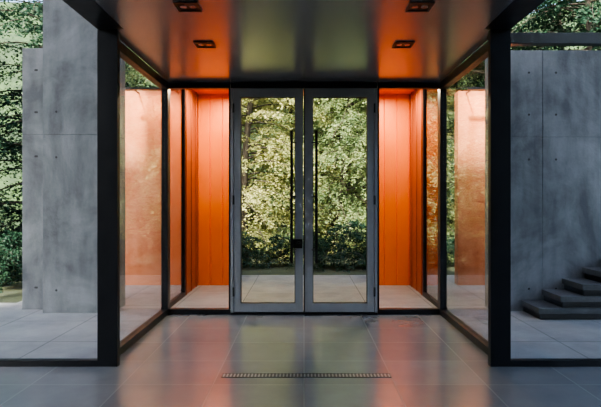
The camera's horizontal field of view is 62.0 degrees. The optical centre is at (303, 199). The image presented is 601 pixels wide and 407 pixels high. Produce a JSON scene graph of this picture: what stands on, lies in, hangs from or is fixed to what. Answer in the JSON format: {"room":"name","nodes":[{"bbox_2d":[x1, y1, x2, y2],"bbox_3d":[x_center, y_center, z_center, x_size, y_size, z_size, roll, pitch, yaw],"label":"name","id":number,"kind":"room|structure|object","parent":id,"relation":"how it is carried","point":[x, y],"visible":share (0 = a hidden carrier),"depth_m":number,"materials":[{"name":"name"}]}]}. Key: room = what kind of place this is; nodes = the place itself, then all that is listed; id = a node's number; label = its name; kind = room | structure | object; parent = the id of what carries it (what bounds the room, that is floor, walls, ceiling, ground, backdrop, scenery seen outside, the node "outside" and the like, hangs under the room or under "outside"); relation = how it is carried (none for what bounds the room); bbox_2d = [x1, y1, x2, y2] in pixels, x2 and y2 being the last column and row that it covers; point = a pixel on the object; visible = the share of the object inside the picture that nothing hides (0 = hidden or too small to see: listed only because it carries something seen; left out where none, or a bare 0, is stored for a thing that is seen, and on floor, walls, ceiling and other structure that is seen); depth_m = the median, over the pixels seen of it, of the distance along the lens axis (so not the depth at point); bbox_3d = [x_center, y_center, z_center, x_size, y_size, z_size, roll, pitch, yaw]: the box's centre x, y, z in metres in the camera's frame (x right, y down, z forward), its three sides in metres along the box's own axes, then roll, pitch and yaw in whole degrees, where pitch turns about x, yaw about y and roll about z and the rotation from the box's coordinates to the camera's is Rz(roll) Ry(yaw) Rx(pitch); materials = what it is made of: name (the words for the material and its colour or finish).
{"room":"entrance vestibule","nodes":[
{"label":"entrance vestibule","id":0,"kind":"room"},
{"bbox_2d":[0,314,600,406],"bbox_3d":[0.000,1.575,1.320,12.000,0.150,10.640,0,0,0],"label":"floor","id":1,"kind":"structure","parent":0,"point":[182,361],"depth_m":4.30,"materials":[{"name":"tile"}]},
{"bbox_2d":[0,29,119,366],"bbox_3d":[-3.840,-2.100,4.530,4.320,7.200,0.060,0,0,0],"label":"window","id":2,"kind":"structure","parent":1,"relation":"on","point":[108,40],"depth_m":4.50,"materials":[{"name":"black metal"}]},
{"bbox_2d":[120,41,169,354],"bbox_3d":[-1.817,-0.018,5.601,0.085,3.037,2.078,0,0,0],"label":"window","id":3,"kind":"structure","parent":1,"relation":"on","point":[126,54],"depth_m":6.51,"materials":[{"name":"black metal"}]},
{"bbox_2d":[169,82,230,314],"bbox_3d":[-1.367,-0.019,6.585,0.810,3.038,0.090,0,0,0],"label":"window","id":4,"kind":"structure","parent":1,"relation":"on","point":[172,85],"depth_m":6.54,"materials":[{"name":"black metal"}]},
{"bbox_2d":[230,82,377,314],"bbox_3d":[0.000,-0.019,6.548,1.920,3.038,0.185,0,0,0],"label":"door","id":5,"kind":"structure","parent":1,"relation":"on","point":[239,90],"depth_m":6.54,"materials":[{"name":"grey metal"}]},
{"bbox_2d":[221,373,391,377],"bbox_3d":[0.020,1.498,4.270,1.440,0.004,0.090,0,0,0],"label":"floor drain","id":6,"kind":"object","parent":1,"relation":"on","point":[224,375],"visible":1,"depth_m":4.27,"materials":[{"name":"grey metal"}]},
{"bbox_2d":[377,82,438,314],"bbox_3d":[1.367,-0.019,6.585,0.810,3.038,0.090,0,0,0],"label":"window","id":7,"kind":"structure","parent":1,"relation":"on","point":[380,85],"depth_m":6.54,"materials":[{"name":"black metal"}]},
{"bbox_2d":[438,41,487,354],"bbox_3d":[1.817,-0.018,5.601,0.085,3.037,2.078,0,0,0],"label":"window","id":8,"kind":"structure","parent":1,"relation":"on","point":[481,54],"depth_m":6.51,"materials":[{"name":"black metal"}]},
{"bbox_2d":[488,29,600,366],"bbox_3d":[3.840,-2.100,4.530,4.320,7.200,0.060,0,0,0],"label":"window","id":9,"kind":"structure","parent":1,"relation":"on","point":[499,40],"depth_m":4.50,"materials":[{"name":"black metal"}]},
{"bbox_2d":[63,0,544,81],"bbox_3d":[0.000,-1.839,3.070,3.720,0.602,7.140,0,0,0],"label":"ceiling","id":10,"kind":"structure","parent":0,"point":[254,40],"depth_m":4.71,"materials":[{"name":"metal"}]},
{"bbox_2d":[173,1,202,11],"bbox_3d":[-0.920,-1.534,3.970,0.190,0.011,0.190,0,0,0],"label":"recessed light","id":11,"kind":"object","parent":10,"relation":"in","point":[182,6],"depth_m":3.96,"materials":[{"name":"black metal"}]},
{"bbox_2d":[193,41,215,47],"bbox_3d":[-0.980,-1.534,4.940,0.190,0.011,0.190,0,0,0],"label":"recessed light","id":12,"kind":"object","parent":10,"relation":"in","point":[199,44],"depth_m":4.92,"materials":[{"name":"metal"}]},
{"bbox_2d":[392,41,414,47],"bbox_3d":[0.980,-1.534,4.940,0.190,0.011,0.190,0,0,0],"label":"recessed light","id":13,"kind":"object","parent":10,"relation":"in","point":[398,44],"depth_m":4.92,"materials":[{"name":"black metal"}]},
{"bbox_2d":[405,1,434,11],"bbox_3d":[0.920,-1.534,3.970,0.190,0.011,0.190,0,0,0],"label":"recessed light","id":14,"kind":"object","parent":10,"relation":"in","point":[414,6],"depth_m":3.96,"materials":[{"name":"black metal"}]},
{"bbox_2d":[160,75,447,95],"bbox_3d":[0.000,-1.900,7.821,4.000,0.720,2.358,0,0,0],"label":"soffit","id":15,"kind":"structure","parent":0,"point":[199,91],"depth_m":8.58,"materials":[{"name":"orange wood"}]},
{"label":"outside","id":16,"kind":"structure","parent":0,"visible":0},
{"bbox_2d":[0,233,454,302],"bbox_3d":[0.000,1.660,14.000,50.000,0.280,40.000,0,0,0],"label":"ground","id":17,"kind":"structure","parent":16,"point":[13,293],"depth_m":10.63,"materials":[{"name":"plant"}]},
{"bbox_2d":[0,42,20,247],"bbox_3d":[-8.631,-2.871,9.736,5.396,9.700,5.517,0,0,34],"label":"tree","id":18,"kind":"object","parent":17,"relation":"on","point":[8,99],"visible":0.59,"depth_m":10.63,"materials":[{"name":"green plant"}]},
{"bbox_2d":[0,248,21,292],"bbox_3d":[-5.350,1.163,8.676,1.333,0.890,1.084,0,0,19],"label":"shrub","id":19,"kind":"object","parent":17,"relation":"on","point":[3,271],"visible":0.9,"depth_m":8.53,"materials":[{"name":"green plant"}]},
{"bbox_2d":[0,230,21,285],"bbox_3d":[-5.608,1.092,9.431,1.300,1.068,1.600,0,0,16],"label":"shrub","id":20,"kind":"object","parent":17,"relation":"on","point":[13,237],"visible":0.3,"depth_m":9.25,"materials":[{"name":"green plant"}]},
{"bbox_2d":[0,7,21,236],"bbox_3d":[-9.469,-3.333,12.294,6.098,10.721,5.964,0,0,37],"label":"tree","id":21,"kind":"object","parent":17,"relation":"on","point":[6,141],"visible":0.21,"depth_m":12.50,"materials":[{"name":"green plant"}]},
{"bbox_2d":[0,0,136,264],"bbox_3d":[-6.381,-3.102,12.513,6.026,10.025,5.458,0,0,-11],"label":"tree","id":22,"kind":"object","parent":17,"relation":"on","point":[36,28],"visible":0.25,"depth_m":11.78,"materials":[{"name":"green plant"}]},
{"bbox_2d":[0,6,177,241],"bbox_3d":[-7.213,-4.027,16.816,6.969,12.253,6.816,0,0,27],"label":"tree","id":23,"kind":"object","parent":17,"relation":"on","point":[126,64],"visible":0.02,"depth_m":16.48,"materials":[{"name":"green plant"}]},
{"bbox_2d":[125,45,253,251],"bbox_3d":[-3.706,-2.872,14.164,5.245,9.460,5.616,0,0,-24],"label":"tree","id":24,"kind":"object","parent":17,"relation":"on","point":[135,76],"visible":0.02,"depth_m":14.00,"materials":[{"name":"green plant"}]},
{"bbox_2d":[242,231,272,268],"bbox_3d":[-1.280,1.141,11.265,1.242,0.894,1.327,0,0,1],"label":"shrub","id":25,"kind":"object","parent":17,"relation":"on","point":[247,259],"visible":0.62,"depth_m":11.13,"materials":[{"name":"green plant"}]},
{"bbox_2d":[242,100,289,235],"bbox_3d":[-3.082,-3.750,17.480,6.294,11.352,6.739,0,0,-38],"label":"tree","id":26,"kind":"object","parent":17,"relation":"on","point":[252,212],"visible":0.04,"depth_m":16.81,"materials":[{"name":"green plant"}]},
{"bbox_2d":[252,233,303,268],"bbox_3d":[-0.648,1.177,11.451,1.283,0.857,1.043,0,0,-22],"label":"shrub","id":27,"kind":"object","parent":17,"relation":"on","point":[278,247],"visible":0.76,"depth_m":11.31,"materials":[{"name":"green plant"}]},
{"bbox_2d":[242,98,346,265],"bbox_3d":[-1.664,-2.570,13.618,5.387,9.023,5.050,0,0,16],"label":"tree","id":28,"kind":"object","parent":17,"relation":"on","point":[246,187],"visible":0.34,"depth_m":13.39,"materials":[{"name":"green plant"}]},
{"bbox_2d":[0,275,600,357],"bbox_3d":[0.000,1.575,7.280,12.000,0.149,5.439,0,0,0],"label":"terrace","id":29,"kind":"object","parent":17,"relation":"on","point":[24,333],"visible":0.29,"depth_m":6.39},
{"bbox_2d":[22,48,43,308],"bbox_3d":[-3.670,-0.290,6.975,0.380,3.580,0.251,0,0,0],"label":"wall","id":30,"kind":"structure","parent":29,"relation":"on","point":[32,58],"depth_m":6.85,"materials":[{"name":"grey concrete"}]},
{"bbox_2d":[43,0,124,312],"bbox_3d":[-3.010,-1.500,6.889,0.920,6.000,0.501,0,0,0],"label":"concrete wall","id":31,"kind":"structure","parent":29,"relation":"on","point":[69,40],"depth_m":6.64,"materials":[{"name":"grey concrete"}]},
{"bbox_2d":[125,91,180,284],"bbox_3d":[-2.555,-0.210,8.900,1.230,3.420,0.200,0,0,0],"label":"wall","id":32,"kind":"structure","parent":29,"relation":"on","point":[143,109],"depth_m":8.80,"materials":[{"name":"paint"}]},
{"bbox_2d":[126,87,179,93],"bbox_3d":[-2.555,-1.880,8.610,0.900,0.040,0.379,0,0,0],"label":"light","id":33,"kind":"object","parent":32,"relation":"attached to","point":[127,88],"visible":0.88,"depth_m":8.42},
{"bbox_2d":[185,89,228,294],"bbox_3d":[-1.565,-0.180,8.385,0.730,3.360,1.070,0,0,0],"label":"cladding","id":34,"kind":"object","parent":29,"relation":"on","point":[206,115],"visible":0.68,"depth_m":8.80,"materials":[{"name":"orange wood"}]},
{"bbox_2d":[170,89,184,307],"bbox_3d":[-1.890,-0.180,7.277,0.060,3.360,1.143,0,0,0],"label":"window","id":35,"kind":"structure","parent":34,"relation":"attached to","point":[181,295],"depth_m":7.80,"materials":[{"name":"black metal"}]},
{"bbox_2d":[379,89,422,294],"bbox_3d":[1.565,-0.180,8.385,0.730,3.360,1.070,0,0,0],"label":"cladding","id":36,"kind":"object","parent":29,"relation":"on","point":[400,115],"visible":0.81,"depth_m":8.80,"materials":[{"name":"orange wood"}]},
{"bbox_2d":[423,89,437,307],"bbox_3d":[1.890,-0.180,7.277,0.060,3.360,1.143,0,0,0],"label":"window","id":37,"kind":"structure","parent":36,"relation":"attached to","point":[426,295],"depth_m":7.80,"materials":[{"name":"black metal"}]},
{"bbox_2d":[455,91,484,284],"bbox_3d":[3.205,-0.210,8.900,0.990,3.420,0.200,0,0,0],"label":"wall","id":38,"kind":"structure","parent":29,"relation":"on","point":[469,107],"depth_m":8.80,"materials":[{"name":"orange metal"}]},
{"bbox_2d":[466,87,484,93],"bbox_3d":[3.205,-1.880,8.610,0.900,0.040,0.379,0,0,0],"label":"light","id":39,"kind":"object","parent":38,"relation":"attached to","point":[468,88],"visible":0.45,"depth_m":8.42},
{"bbox_2d":[485,50,600,310],"bbox_3d":[5.275,-0.260,6.899,5.450,3.520,0.301,0,0,0],"label":"wall","id":40,"kind":"structure","parent":29,"relation":"on","point":[556,94],"depth_m":6.75,"materials":[{"name":"grey concrete"}]},
{"bbox_2d":[511,33,600,45],"bbox_3d":[5.300,-2.145,6.840,5.400,0.250,0.120,0,0,0],"label":"beam","id":41,"kind":"structure","parent":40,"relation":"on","point":[517,39],"depth_m":6.78,"materials":[{"name":"grey metal"}]},
{"bbox_2d":[521,267,600,319],"bbox_3d":[4.668,0.834,6.494,3.475,1.332,0.508,0,0,0],"label":"stairs","id":42,"kind":"structure","parent":29,"relation":"on","point":[580,298],"depth_m":6.27,"materials":[{"name":"grey concrete"}]},
{"bbox_2d":[242,97,365,250],"bbox_3d":[-0.121,-3.040,16.489,5.658,9.843,6.024,0,0,13],"label":"tree","id":43,"kind":"object","parent":17,"relation":"on","point":[274,108],"visible":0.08,"depth_m":15.74,"materials":[{"name":"green plant"}]},
{"bbox_2d":[258,96,365,237],"bbox_3d":[1.280,-3.387,18.511,6.464,10.827,6.061,0,0,-7],"label":"tree","id":44,"kind":"object","parent":17,"relation":"on","point":[303,96],"visible":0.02,"depth_m":17.47,"materials":[{"name":"green plant"}]},
{"bbox_2d":[285,233,343,271],"bbox_3d":[0.244,1.157,10.986,1.191,0.858,1.273,0,0,42],"label":"shrub","id":45,"kind":"object","parent":17,"relation":"on","point":[320,264],"visible":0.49,"depth_m":10.87,"materials":[{"name":"green plant"}]},
{"bbox_2d":[321,219,365,272],"bbox_3d":[1.178,1.035,11.203,1.814,1.211,1.475,0,0,-11],"label":"shrub","id":46,"kind":"object","parent":17,"relation":"on","point":[357,234],"visible":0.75,"depth_m":11.08,"materials":[{"name":"green plant"}]},
{"bbox_2d":[252,98,437,256],"bbox_3d":[1.085,-2.859,14.308,5.203,9.525,5.220,0,0,-44],"label":"tree","id":47,"kind":"object","parent":17,"relation":"on","point":[329,103],"visible":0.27,"depth_m":13.48,"materials":[{"name":"green plant"}]},
{"bbox_2d":[347,231,365,268],"bbox_3d":[1.736,1.041,11.168,1.678,1.131,1.571,0,0,-21],"label":"shrub","id":48,"kind":"object","parent":17,"relation":"on","point":[358,259],"visible":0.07,"depth_m":11.09,"materials":[{"name":"green plant"}]},
{"bbox_2d":[303,86,465,256],"bbox_3d":[2.899,-3.040,15.438,6.024,9.843,5.658,0,0,9],"label":"tree","id":49,"kind":"object","parent":17,"relation":"on","point":[451,111],"visible":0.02,"depth_m":14.61,"materials":[{"name":"green plant"}]},
{"bbox_2d":[318,71,474,263],"bbox_3d":[2.729,-2.433,13.584,4.720,8.514,5.054,0,0,35],"label":"tree","id":50,"kind":"object","parent":17,"relation":"on","point":[359,137],"visible":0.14,"depth_m":13.06,"materials":[{"name":"green plant"}]},
{"bbox_2d":[427,235,436,271],"bbox_3d":[2.350,1.170,10.905,1.065,0.874,1.310,0,0,1],"label":"shrub","id":51,"kind":"object","parent":17,"relation":"on","point":[430,242],"visible":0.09,"depth_m":10.74,"materials":[{"name":"green plant"}]},
{"bbox_2d":[427,235,454,266],"bbox_3d":[3.229,1.187,11.420,1.166,0.785,1.091,0,0,0],"label":"shrub","id":52,"kind":"object","parent":17,"relation":"on","point":[433,257],"visible":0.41,"depth_m":11.29,"materials":[{"name":"green plant"}]},
{"bbox_2d":[427,32,515,246],"bbox_3d":[5.287,-3.735,17.743,6.264,11.430,6.243,0,0,6],"label":"tree","id":53,"kind":"object","parent":17,"relation":"on","point":[471,77],"visible":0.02,"depth_m":16.80,"materials":[{"name":"green plant"}]},
{"bbox_2d":[427,0,578,260],"bbox_3d":[5.095,-3.102,13.488,5.807,10.211,5.680,0,0,-13],"label":"tree","id":54,"kind":"object","parent":17,"relation":"on","point":[477,71],"visible":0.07,"depth_m":13.92,"materials":[{"name":"green plant"}]},
{"bbox_2d":[482,0,600,66],"bbox_3d":[8.596,-4.026,16.343,6.550,12.030,7.232,0,0,5],"label":"tree","id":55,"kind":"object","parent":17,"relation":"on","point":[574,1],"visible":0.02,"depth_m":15.84,"materials":[{"name":"green plant"}]},
{"bbox_2d":[484,0,600,64],"bbox_3d":[7.555,-3.333,12.757,6.328,10.526,5.731,0,0,-40],"label":"tree","id":56,"kind":"object","parent":17,"relation":"on","point":[588,14],"visible":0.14,"depth_m":12.83,"materials":[{"name":"green plant"}]},
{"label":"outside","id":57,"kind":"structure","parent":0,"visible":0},
{"bbox_2d":[0,0,600,232],"bbox_3d":[0.000,-6.499,19.370,85.560,16.599,43.660,0,0,0],"label":"hillside","id":58,"kind":"structure","parent":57,"point":[6,38],"depth_m":29.24,"materials":[{"name":"green plant"}]}
]}

